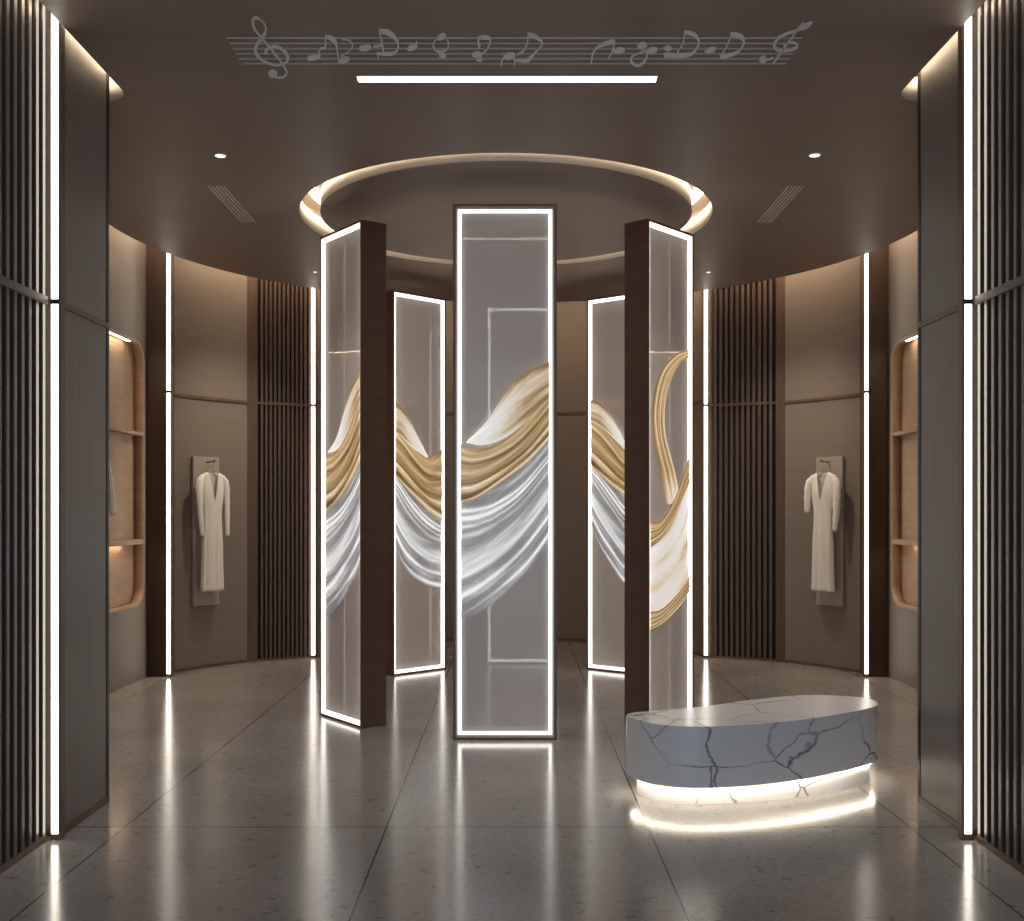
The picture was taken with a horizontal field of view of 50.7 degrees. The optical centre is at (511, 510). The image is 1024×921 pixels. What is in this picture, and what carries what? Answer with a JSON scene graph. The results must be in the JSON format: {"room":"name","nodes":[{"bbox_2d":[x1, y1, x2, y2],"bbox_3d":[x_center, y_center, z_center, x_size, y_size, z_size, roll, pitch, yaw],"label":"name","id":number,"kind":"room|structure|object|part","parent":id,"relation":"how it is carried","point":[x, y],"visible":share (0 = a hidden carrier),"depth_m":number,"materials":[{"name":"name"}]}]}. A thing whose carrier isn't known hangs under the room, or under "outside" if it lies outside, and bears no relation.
{"room":"shop","nodes":[
{"label":"shop","id":0,"kind":"room"},
{"bbox_2d":[45,7,105,828],"bbox_3d":[-2.990,-0.540,1.972,1.820,4.080,7.145,0,0,0],"label":"wall","id":1,"kind":"structure","parent":0,"point":[85,80],"depth_m":5.22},
{"bbox_2d":[0,0,47,873],"bbox_3d":[-2.137,-0.540,1.653,0.066,4.080,6.505,0,0,0],"label":"wall panel","id":2,"kind":"object","parent":1,"relation":"attached to","point":[23,299],"visible":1,"depth_m":4.66,"materials":[{"name":"black wood"}]},
{"bbox_3d":[-2.140,1.485,1.650,0.060,0.030,6.500,0,0,0],"label":"rail","id":3,"kind":"part","parent":2,"relation":"part of","materials":[{"name":"brown wood"}]},
{"bbox_3d":[-2.131,-0.955,1.650,0.054,0.036,6.500,0,0,0],"label":"cross rail","id":4,"kind":"part","parent":2,"relation":"part of","materials":[{"name":"brown"}]},
{"bbox_2d":[50,14,64,839],"bbox_3d":[-2.078,-0.525,4.946,0.048,4.050,0.048,0,0,0],"label":"light strip","id":5,"kind":"object","parent":1,"relation":"attached to","point":[57,301],"visible":1,"depth_m":4.93,"materials":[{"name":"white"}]},
{"bbox_2d":[51,14,57,833],"bbox_3d":[-2.083,-0.539,4.929,0.032,4.022,0.008,0,0,0],"label":"diffuser","id":6,"kind":"object","parent":5,"relation":"attached to","point":[54,22],"depth_m":4.93,"materials":[{"name":"white plastic"}]},
{"bbox_2d":[45,796,107,836],"bbox_3d":[-2.236,1.482,5.260,0.328,0.035,0.570,0,0,0],"label":"baseboard","id":7,"kind":"structure","parent":1,"relation":"attached to","point":[104,801],"depth_m":5.23,"materials":[{"name":"brown wood"}]},
{"bbox_2d":[65,302,109,328],"bbox_3d":[-2.081,-0.955,5.276,0.018,0.028,0.602,0,0,0],"label":"trim","id":8,"kind":"structure","parent":1,"relation":"attached to","point":[68,307],"depth_m":5.26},
{"bbox_2d":[106,73,108,801],"bbox_3d":[-2.263,-0.540,5.560,0.374,4.080,0.030,0,0,0],"label":"trim","id":9,"kind":"structure","parent":1,"relation":"attached to","point":[107,75],"depth_m":5.55,"materials":[{"name":"black"}]},
{"bbox_2d":[109,225,146,693],"bbox_3d":[-3.315,-0.540,7.822,0.030,4.080,4.555,0,0,0],"label":"wall","id":10,"kind":"structure","parent":0,"point":[127,255],"depth_m":9.33,"materials":[{"name":"fabric"}]},
{"bbox_2d":[109,328,144,613],"bbox_3d":[-3.339,-0.330,8.490,0.102,2.340,2.380,0,0,0],"label":"display niche","id":11,"kind":"object","parent":10,"relation":"attached to","point":[126,356],"visible":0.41,"depth_m":9.44,"materials":[{"name":"brown wood"}]},
{"bbox_3d":[-3.382,-0.330,8.490,0.015,2.340,2.380,0,0,0],"label":"panel","id":12,"kind":"part","parent":11,"relation":"part of","materials":[{"name":"brown wood"}]},
{"bbox_2d":[109,426,142,435],"bbox_3d":[-3.334,-0.685,8.490,0.077,0.028,2.340,0,0,0],"label":"shelf","id":13,"kind":"object","parent":11,"relation":"attached to","point":[113,430],"depth_m":9.32,"materials":[{"name":"brown wood"}]},
{"bbox_2d":[109,539,142,544],"bbox_3d":[-3.334,0.265,8.490,0.077,0.028,2.340,0,0,0],"label":"shelf","id":14,"kind":"object","parent":11,"relation":"attached to","point":[111,541],"depth_m":9.27,"materials":[{"name":"brown wood"}]},
{"bbox_2d":[174,256,246,669],"bbox_3d":[-2.910,-0.540,10.396,0.108,4.080,0.922,0,0,36],"label":"wall","id":15,"kind":"structure","parent":0,"point":[210,304],"depth_m":10.38,"materials":[{"name":"paint"}]},
{"bbox_2d":[191,456,218,606],"bbox_3d":[-2.872,0.193,10.269,0.147,1.415,0.310,0,0,35],"label":"display board","id":16,"kind":"object","parent":15,"relation":"attached to","point":[199,465],"visible":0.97,"depth_m":10.20,"materials":[{"name":"beige wood"}]},
{"bbox_2d":[174,659,249,672],"bbox_3d":[-2.872,1.485,10.369,0.040,0.030,0.904,0,0,36],"label":"baseboard","id":17,"kind":"structure","parent":15,"relation":"attached to","point":[245,660],"depth_m":10.37,"materials":[{"name":"brown wood"}]},
{"bbox_2d":[174,393,250,403],"bbox_3d":[-2.872,-1.078,10.369,0.042,0.028,0.904,0,0,36],"label":"trim","id":18,"kind":"structure","parent":15,"relation":"attached to","point":[175,394],"depth_m":10.37,"materials":[{"name":"brown metal"}]},
{"bbox_2d":[247,276,310,661],"bbox_3d":[-2.358,-0.540,10.917,0.666,4.080,0.110,0,0,-29],"label":"wall panel","id":19,"kind":"object","parent":15,"relation":"attached to","point":[278,314],"visible":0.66,"depth_m":10.88,"materials":[{"name":"black wood"}]},
{"bbox_3d":[-2.590,-0.540,10.758,0.105,4.080,0.060,0,0,-29],"label":"edge post","id":20,"kind":"part","parent":19,"relation":"part of","materials":[{"name":"brown wood"}]},
{"bbox_3d":[-2.300,-1.080,10.922,0.561,0.026,0.058,0,0,-29],"label":"cross rail","id":21,"kind":"part","parent":19,"relation":"part of","materials":[{"name":"brown wood"}]},
{"bbox_3d":[-2.333,1.490,10.904,0.636,0.020,0.056,0,0,-29],"label":"rail","id":22,"kind":"part","parent":19,"relation":"part of","materials":[{"name":"brown wood"}]},
{"bbox_2d":[0,640,1023,920],"bbox_3d":[0.025,1.540,5.650,7.850,0.080,14.500,0,0,0],"label":"floor","id":23,"kind":"structure","parent":0,"point":[232,797],"depth_m":5.09,"materials":[{"name":"tile"}]},
{"bbox_2d":[147,245,173,676],"bbox_3d":[-3.212,-0.540,9.941,0.175,4.080,0.358,0,0,0],"label":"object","id":24,"kind":"structure","parent":23,"relation":"on","point":[156,259],"depth_m":9.76,"materials":[{"name":"brown wood"}]},
{"bbox_2d":[166,253,172,676],"bbox_3d":[-3.095,-0.525,9.781,0.050,4.050,0.048,0,0,0],"label":"light strip","id":25,"kind":"object","parent":24,"relation":"attached to","point":[169,391],"visible":0.82,"depth_m":9.76,"materials":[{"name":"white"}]},
{"bbox_2d":[167,253,170,673],"bbox_3d":[-3.099,-0.539,9.764,0.034,4.022,0.008,0,0,0],"label":"diffuser","id":26,"kind":"object","parent":25,"relation":"attached to","point":[168,255],"depth_m":9.76,"materials":[{"name":"white plastic"}]},
{"bbox_2d":[320,219,385,728],"bbox_3d":[-1.142,-0.255,7.752,0.200,3.510,0.620,0,0,-37],"label":"light panel","id":27,"kind":"object","parent":23,"relation":"on","point":[352,256],"visible":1,"depth_m":7.59,"materials":[{"name":"multicoloured glass"}]},
{"bbox_3d":[-1.198,-0.255,7.710,0.006,3.474,0.584,0,0,-37],"label":"glass pane","id":28,"kind":"part","parent":27,"relation":"part of","materials":[{"name":"white glass"}]},
{"bbox_2d":[386,290,445,675],"bbox_3d":[-0.917,-0.255,10.108,0.627,3.510,0.200,0,0,-43],"label":"light panel","id":29,"kind":"object","parent":23,"relation":"on","point":[415,323],"visible":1,"depth_m":10.02,"materials":[{"name":"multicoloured glass"}]},
{"bbox_2d":[453,204,556,739],"bbox_3d":[-0.043,-0.255,7.170,0.680,3.510,0.200,0,0,0],"label":"light panel","id":30,"kind":"object","parent":23,"relation":"on","point":[505,255],"visible":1,"depth_m":7.10,"materials":[{"name":"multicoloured glass"}]},
{"bbox_2d":[587,294,623,672],"bbox_3d":[1.022,-0.255,10.135,0.627,3.510,0.200,0,0,38],"label":"light panel","id":31,"kind":"object","parent":23,"relation":"on","point":[605,315],"visible":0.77,"depth_m":10.14,"materials":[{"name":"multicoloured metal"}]},
{"bbox_2d":[624,218,693,725],"bbox_3d":[1.057,-0.255,7.702,0.200,3.510,0.583,0,0,41],"label":"light panel","id":32,"kind":"object","parent":23,"relation":"on","point":[658,257],"visible":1,"depth_m":7.55,"materials":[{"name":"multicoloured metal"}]},
{"bbox_3d":[1.109,-0.255,7.656,0.006,3.474,0.547,0,0,41],"label":"glass pane","id":33,"kind":"part","parent":32,"relation":"part of","materials":[{"name":"white glass"}]},
{"bbox_2d":[626,695,877,803],"bbox_3d":[1.378,1.290,5.850,1.534,0.420,0.582,0,0,-28],"label":"bench","id":34,"kind":"object","parent":23,"relation":"on","point":[775,748],"visible":1,"depth_m":5.58,"materials":[{"name":"white stone"}]},
{"bbox_2d":[860,245,888,676],"bbox_3d":[3.320,-0.540,9.941,0.179,4.080,0.358,0,0,0],"label":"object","id":35,"kind":"structure","parent":23,"relation":"on","point":[878,260],"depth_m":9.76,"materials":[{"name":"brown wood"}]},
{"bbox_2d":[862,253,868,676],"bbox_3d":[3.204,-0.525,9.781,0.046,4.050,0.048,0,0,0],"label":"light strip","id":36,"kind":"object","parent":35,"relation":"attached to","point":[865,391],"visible":0.82,"depth_m":9.76,"materials":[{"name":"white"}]},
{"bbox_2d":[865,253,867,673],"bbox_3d":[3.209,-0.539,9.764,0.030,4.022,0.008,0,0,0],"label":"diffuser","id":37,"kind":"object","parent":36,"relation":"attached to","point":[866,255],"depth_m":9.76,"materials":[{"name":"white plastic"}]},
{"bbox_2d":[39,0,985,301],"bbox_3d":[0.050,-2.265,4.895,6.280,0.130,12.990,0,0,0],"label":"ceiling","id":38,"kind":"structure","parent":0,"point":[180,95],"depth_m":6.26,"materials":[{"name":"brown paint"}]},
{"bbox_2d":[214,153,225,157],"bbox_3d":[-1.800,-2.201,6.674,0.073,0.017,0.073,0,0,0],"label":"recessed light","id":39,"kind":"object","parent":38,"relation":"in","point":[218,155],"visible":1,"depth_m":6.67,"materials":[{"name":"silver metal"}]},
{"bbox_2d":[208,186,254,221],"bbox_3d":[-2.000,-2.203,7.765,0.107,0.014,0.910,0,0,0],"label":"ceiling vent","id":40,"kind":"object","parent":38,"relation":"in","point":[208,186],"visible":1,"depth_m":7.71,"materials":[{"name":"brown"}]},
{"bbox_2d":[251,16,288,78],"bbox_3d":[-1.153,-2.196,5.141,0.159,0.011,0.682,0,0,0],"label":"treble clef","id":41,"kind":"object","parent":38,"relation":"attached to","point":[272,73],"visible":1,"depth_m":5.15,"materials":[{"name":"silver metal"}]},
{"bbox_2d":[307,35,352,63],"bbox_3d":[-0.844,-2.196,5.158,0.190,0.011,0.302,0,0,-29],"label":"note","id":42,"kind":"object","parent":38,"relation":"attached to","point":[344,59],"visible":1,"depth_m":5.19,"materials":[{"name":"silver metal"}]},
{"bbox_2d":[359,29,398,59],"bbox_3d":[-0.605,-2.196,5.095,0.176,0.011,0.316,0,0,-32],"label":"note","id":43,"kind":"object","parent":38,"relation":"attached to","point":[387,32],"visible":1,"depth_m":5.10,"materials":[{"name":"silver metal"}]},
{"bbox_2d":[407,41,417,50],"bbox_3d":[-0.464,-2.196,5.105,0.038,0.011,0.099,0,0,-35],"label":"note","id":44,"kind":"object","parent":38,"relation":"attached to","point":[411,47],"visible":1,"depth_m":5.11,"materials":[{"name":"silver metal"}]},
{"bbox_2d":[433,33,448,58],"bbox_3d":[-0.333,-2.196,5.100,0.080,0.011,0.262,0,0,0],"label":"note","id":45,"kind":"object","parent":38,"relation":"attached to","point":[441,36],"visible":1,"depth_m":5.08,"materials":[{"name":"silver metal"}]},
{"bbox_2d":[472,35,490,61],"bbox_3d":[-0.144,-2.196,5.130,0.067,0.011,0.277,0,0,-11],"label":"note","id":46,"kind":"object","parent":38,"relation":"attached to","point":[476,54],"visible":1,"depth_m":5.16,"materials":[{"name":"silver metal"}]},
{"bbox_2d":[305,205,705,218],"bbox_3d":[-0.040,-2.375,8.170,3.310,0.090,3.310,0,0,0],"label":"trim","id":47,"kind":"structure","parent":38,"relation":"attached to","point":[310,209],"depth_m":8.71,"materials":[{"name":"beige paint"}]},
{"bbox_2d":[302,183,709,213],"bbox_3d":[-0.040,-2.430,8.170,3.310,0.020,3.310,0,0,0],"label":"trim","id":48,"kind":"structure","parent":47,"relation":"attached to","point":[308,200],"depth_m":8.47,"materials":[{"name":"beige paint"}]},
{"bbox_2d":[309,188,319,203],"bbox_3d":[-1.494,-2.412,8.250,0.066,0.013,0.393,0,0,0],"label":"light","id":49,"kind":"object","parent":48,"relation":"attached to","point":[313,192],"depth_m":8.22,"materials":[{"name":"white plastic"}]},
{"bbox_2d":[692,189,702,203],"bbox_3d":[1.414,-2.412,8.263,0.069,0.013,0.368,0,0,0],"label":"light","id":50,"kind":"object","parent":48,"relation":"attached to","point":[696,195],"depth_m":8.24,"materials":[{"name":"white plastic"}]},
{"bbox_2d":[356,75,657,82],"bbox_3d":[-0.022,-2.207,5.490,1.524,0.027,0.078,0,0,0],"label":"recessed light","id":51,"kind":"object","parent":38,"relation":"in","point":[360,78],"visible":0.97,"depth_m":5.48,"materials":[{"name":"white plastic"}]},
{"bbox_2d":[357,77,656,81],"bbox_3d":[-0.022,-2.207,5.490,1.514,0.026,0.058,0,0,0],"label":"diffuser","id":52,"kind":"object","parent":51,"relation":"attached to","point":[360,79],"depth_m":5.49,"materials":[{"name":"white plastic"}]},
{"bbox_2d":[226,37,801,63],"bbox_3d":[0.013,-2.199,5.162,2.675,0.007,0.295,0,0,0],"label":"staff","id":53,"kind":"object","parent":38,"relation":"attached to","point":[226,37],"visible":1,"depth_m":5.14,"materials":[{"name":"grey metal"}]},
{"bbox_2d":[501,32,542,65],"bbox_3d":[0.059,-2.196,5.159,0.140,0.011,0.385,0,0,-24],"label":"note","id":54,"kind":"object","parent":38,"relation":"attached to","point":[509,55],"visible":1,"depth_m":5.18,"materials":[{"name":"silver metal"}]},
{"bbox_2d":[591,39,624,63],"bbox_3d":[0.463,-2.196,5.162,0.154,0.011,0.280,0,0,0],"label":"note","id":55,"kind":"object","parent":38,"relation":"attached to","point":[618,50],"visible":1,"depth_m":5.12,"materials":[{"name":"silver metal"}]},
{"bbox_2d":[630,42,657,66],"bbox_3d":[0.634,-2.196,5.201,0.107,0.011,0.272,0,0,-7],"label":"note","id":56,"kind":"object","parent":38,"relation":"attached to","point":[642,45],"visible":1,"depth_m":5.16,"materials":[{"name":"silver metal"}]},
{"bbox_2d":[663,30,699,57],"bbox_3d":[0.803,-2.196,5.086,0.165,0.011,0.296,0,0,0],"label":"note","id":57,"kind":"object","parent":38,"relation":"attached to","point":[686,32],"visible":1,"depth_m":5.13,"materials":[{"name":"silver metal"}]},
{"bbox_2d":[704,46,715,53],"bbox_3d":[0.946,-2.196,5.142,0.051,0.011,0.062,0,0,0],"label":"note","id":58,"kind":"object","parent":38,"relation":"attached to","point":[710,49],"visible":1,"depth_m":5.14,"materials":[{"name":"silver metal"}]},
{"bbox_2d":[720,32,744,59],"bbox_3d":[1.049,-2.197,5.104,0.094,0.009,0.291,0,0,0],"label":"note","id":59,"kind":"object","parent":38,"relation":"attached to","point":[740,36],"visible":1,"depth_m":5.10,"materials":[{"name":"silver metal"}]},
{"bbox_2d":[758,186,803,221],"bbox_3d":[1.925,-2.203,7.765,0.107,0.014,0.910,0,0,0],"label":"ceiling vent","id":60,"kind":"object","parent":38,"relation":"in","point":[788,186],"visible":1,"depth_m":7.71,"materials":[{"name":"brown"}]},
{"bbox_2d":[759,21,812,64],"bbox_3d":[1.292,-2.196,5.077,0.137,0.011,0.465,0,0,-7],"label":"treble clef","id":61,"kind":"object","parent":38,"relation":"attached to","point":[802,26],"visible":1,"depth_m":5.07,"materials":[{"name":"silver metal"}]},
{"bbox_2d":[809,153,820,157],"bbox_3d":[1.871,-2.201,6.665,0.073,0.017,0.073,0,0,0],"label":"recessed light","id":62,"kind":"object","parent":38,"relation":"in","point":[813,155],"visible":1,"depth_m":6.66,"materials":[{"name":"silver metal"}]},
{"bbox_2d":[317,289,713,657],"bbox_3d":[-0.010,-0.540,11.862,4.195,4.080,1.636,0,0,0],"label":"wall","id":63,"kind":"structure","parent":0,"point":[571,315],"depth_m":12.46,"materials":[{"name":"fabric"}]},
{"bbox_2d":[311,288,316,657],"bbox_3d":[-2.019,-0.525,11.041,0.051,4.050,0.048,0,0,0],"label":"light strip","id":64,"kind":"object","parent":63,"relation":"attached to","point":[313,290],"visible":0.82,"depth_m":11.02,"materials":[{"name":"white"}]},
{"bbox_2d":[311,288,314,654],"bbox_3d":[-2.024,-0.539,11.024,0.035,4.022,0.008,0,0,0],"label":"diffuser","id":65,"kind":"object","parent":64,"relation":"attached to","point":[312,289],"depth_m":11.02,"materials":[{"name":"white plastic"}]},
{"bbox_2d":[317,638,701,656],"bbox_3d":[-0.010,1.485,11.820,4.041,0.030,1.560,0,0,0],"label":"baseboard","id":66,"kind":"structure","parent":63,"relation":"attached to","point":[447,639],"depth_m":12.45,"materials":[{"name":"brown metal"}]},
{"bbox_2d":[317,400,701,414],"bbox_3d":[-0.010,-1.130,11.820,4.041,0.028,1.560,0,0,0],"label":"trim","id":67,"kind":"structure","parent":63,"relation":"attached to","point":[318,401],"depth_m":12.45,"materials":[{"name":"brown metal"}]},
{"bbox_2d":[702,290,707,657],"bbox_3d":[1.979,-0.525,11.041,0.050,4.050,0.048,0,0,0],"label":"light strip","id":68,"kind":"object","parent":63,"relation":"attached to","point":[704,292],"visible":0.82,"depth_m":11.02,"materials":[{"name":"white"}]},
{"bbox_2d":[704,290,707,654],"bbox_3d":[1.984,-0.539,11.024,0.034,4.022,0.008,0,0,0],"label":"diffuser","id":69,"kind":"object","parent":68,"relation":"attached to","point":[705,291],"depth_m":11.02,"materials":[{"name":"white plastic"}]},
{"bbox_2d":[785,256,859,669],"bbox_3d":[3.017,-0.540,10.386,0.108,4.080,0.922,0,0,-36],"label":"wall","id":70,"kind":"structure","parent":0,"point":[822,305],"depth_m":10.42,"materials":[{"name":"fabric"}]},
{"bbox_2d":[709,277,784,661],"bbox_3d":[2.390,-0.540,10.929,0.799,4.080,0.110,0,0,25],"label":"wall panel","id":71,"kind":"object","parent":70,"relation":"attached to","point":[749,406],"visible":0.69,"depth_m":10.89,"materials":[{"name":"black wood"}]},
{"bbox_3d":[2.333,-1.080,10.930,0.694,0.026,0.058,0,0,25],"label":"cross rail","id":72,"kind":"part","parent":71,"relation":"part of","materials":[{"name":"brown metal"}]},
{"bbox_3d":[2.367,1.490,10.915,0.769,0.020,0.056,0,0,25],"label":"rail","id":73,"kind":"part","parent":71,"relation":"part of","materials":[{"name":"brown wood"}]},
{"bbox_3d":[2.693,-0.540,10.758,0.105,4.080,0.060,0,0,25],"label":"edge post","id":74,"kind":"part","parent":71,"relation":"part of","materials":[{"name":"brown wood"}]},
{"bbox_2d":[784,659,860,672],"bbox_3d":[2.980,1.485,10.359,0.040,0.030,0.904,0,0,-36],"label":"baseboard","id":75,"kind":"structure","parent":70,"relation":"attached to","point":[785,660],"depth_m":10.36,"materials":[{"name":"brown wood"}]},
{"bbox_2d":[784,393,860,403],"bbox_3d":[2.979,-1.078,10.358,0.042,0.028,0.904,0,0,-36],"label":"trim","id":76,"kind":"structure","parent":70,"relation":"attached to","point":[855,394],"depth_m":10.35,"materials":[{"name":"brown metal"}]},
{"bbox_2d":[816,456,843,606],"bbox_3d":[2.985,0.193,10.249,0.147,1.415,0.310,0,0,-34],"label":"display board","id":77,"kind":"object","parent":70,"relation":"attached to","point":[834,465],"visible":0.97,"depth_m":10.19,"materials":[{"name":"beige wood"}]},
{"bbox_2d":[889,230,917,689],"bbox_3d":[3.425,-0.540,7.822,0.030,4.080,4.555,0,0,0],"label":"wall","id":78,"kind":"structure","parent":0,"point":[903,253],"depth_m":9.44,"materials":[{"name":"fabric"}]},
{"bbox_2d":[891,332,917,610],"bbox_3d":[3.449,-0.330,8.490,0.102,2.340,2.380,0,0,0],"label":"display niche","id":79,"kind":"object","parent":78,"relation":"attached to","point":[904,358],"visible":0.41,"depth_m":9.55,"materials":[{"name":"brown wood"}]},
{"bbox_2d":[892,428,917,435],"bbox_3d":[3.445,-0.685,8.490,0.077,0.028,2.340,0,0,0],"label":"shelf","id":80,"kind":"object","parent":79,"relation":"attached to","point":[903,431],"depth_m":9.45,"materials":[{"name":"brown wood"}]},
{"bbox_2d":[892,539,917,543],"bbox_3d":[3.445,0.265,8.490,0.077,0.028,2.340,0,0,0],"label":"shelf","id":81,"kind":"object","parent":79,"relation":"attached to","point":[894,541],"depth_m":9.38,"materials":[{"name":"brown wood"}]},
{"bbox_3d":[3.492,-0.330,8.490,0.015,2.340,2.380,0,0,0],"label":"panel","id":82,"kind":"part","parent":79,"relation":"part of","materials":[{"name":"brown wood"}]},
{"bbox_2d":[921,10,977,828],"bbox_3d":[3.025,-0.540,1.972,1.850,4.080,7.145,0,0,0],"label":"wall","id":83,"kind":"structure","parent":0,"point":[939,77],"depth_m":5.26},
{"bbox_2d":[918,71,920,801],"bbox_3d":[2.273,-0.540,5.560,0.354,4.080,0.030,0,0,0],"label":"trim","id":84,"kind":"structure","parent":83,"relation":"attached to","point":[919,73],"depth_m":5.55,"materials":[{"name":"black"}]},
{"bbox_2d":[917,304,957,328],"bbox_3d":[2.101,-0.955,5.276,0.018,0.028,0.602,0,0,0],"label":"trim","id":85,"kind":"structure","parent":83,"relation":"attached to","point":[953,309],"depth_m":5.30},
{"bbox_2d":[919,796,977,836],"bbox_3d":[2.246,1.482,5.260,0.308,0.035,0.570,0,0,0],"label":"baseboard","id":86,"kind":"structure","parent":83,"relation":"attached to","point":[922,801],"depth_m":5.25,"materials":[{"name":"brown wood"}]},
{"bbox_2d":[958,16,972,839],"bbox_3d":[2.078,-0.525,4.946,0.048,4.050,0.048,0,0,0],"label":"light strip","id":87,"kind":"object","parent":83,"relation":"attached to","point":[965,301],"visible":1,"depth_m":4.93,"materials":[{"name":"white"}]},
{"bbox_2d":[965,16,971,833],"bbox_3d":[2.083,-0.539,4.929,0.032,4.022,0.008,0,0,0],"label":"diffuser","id":88,"kind":"object","parent":87,"relation":"attached to","point":[968,25],"depth_m":4.93,"materials":[{"name":"white plastic"}]},
{"bbox_2d":[975,0,1023,874],"bbox_3d":[2.137,-0.540,1.653,0.066,4.080,6.505,0,0,0],"label":"wall panel","id":89,"kind":"object","parent":83,"relation":"attached to","point":[999,299],"visible":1,"depth_m":4.66,"materials":[{"name":"black wood"}]},
{"bbox_3d":[2.131,-0.955,1.650,0.054,0.036,6.500,0,0,0],"label":"cross rail","id":90,"kind":"part","parent":89,"relation":"part of","materials":[{"name":"brown"}]},
{"bbox_3d":[2.140,1.485,1.650,0.060,0.030,6.500,0,0,0],"label":"rail","id":91,"kind":"part","parent":89,"relation":"part of","materials":[{"name":"brown wood"}]},
{"label":"clothes hanger","id":92,"kind":"object","parent":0,"visible":0},
{"bbox_2d":[195,472,229,591],"bbox_3d":[-2.839,0.196,10.243,0.117,1.128,0.405,0,0,35],"label":"dress","id":93,"kind":"object","parent":92,"relation":"hanging from","point":[210,487],"visible":1,"depth_m":10.19,"materials":[{"name":"white fabric"}]},
{"label":"clothes hanger","id":94,"kind":"object","parent":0,"visible":0},
{"bbox_2d":[804,472,840,591],"bbox_3d":[2.952,0.195,10.231,0.116,1.129,0.428,0,0,-34],"label":"dress","id":95,"kind":"object","parent":94,"relation":"hanging from","point":[823,488],"visible":1,"depth_m":10.17,"materials":[{"name":"white fabric"}]},
{"bbox_3d":[-3.342,-0.496,8.800,0.010,0.161,0.227,0,0,0],"label":"clothes hanger","id":96,"kind":"object","parent":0,"visible":0},
{"bbox_2d":[109,460,115,526],"bbox_3d":[-3.343,-0.164,8.797,0.074,0.585,0.573,0,0,0],"label":"blouse","id":97,"kind":"object","parent":96,"relation":"hanging from","point":[112,506],"visible":0.06,"depth_m":9.00,"materials":[{"name":"white fabric"}]}
]}

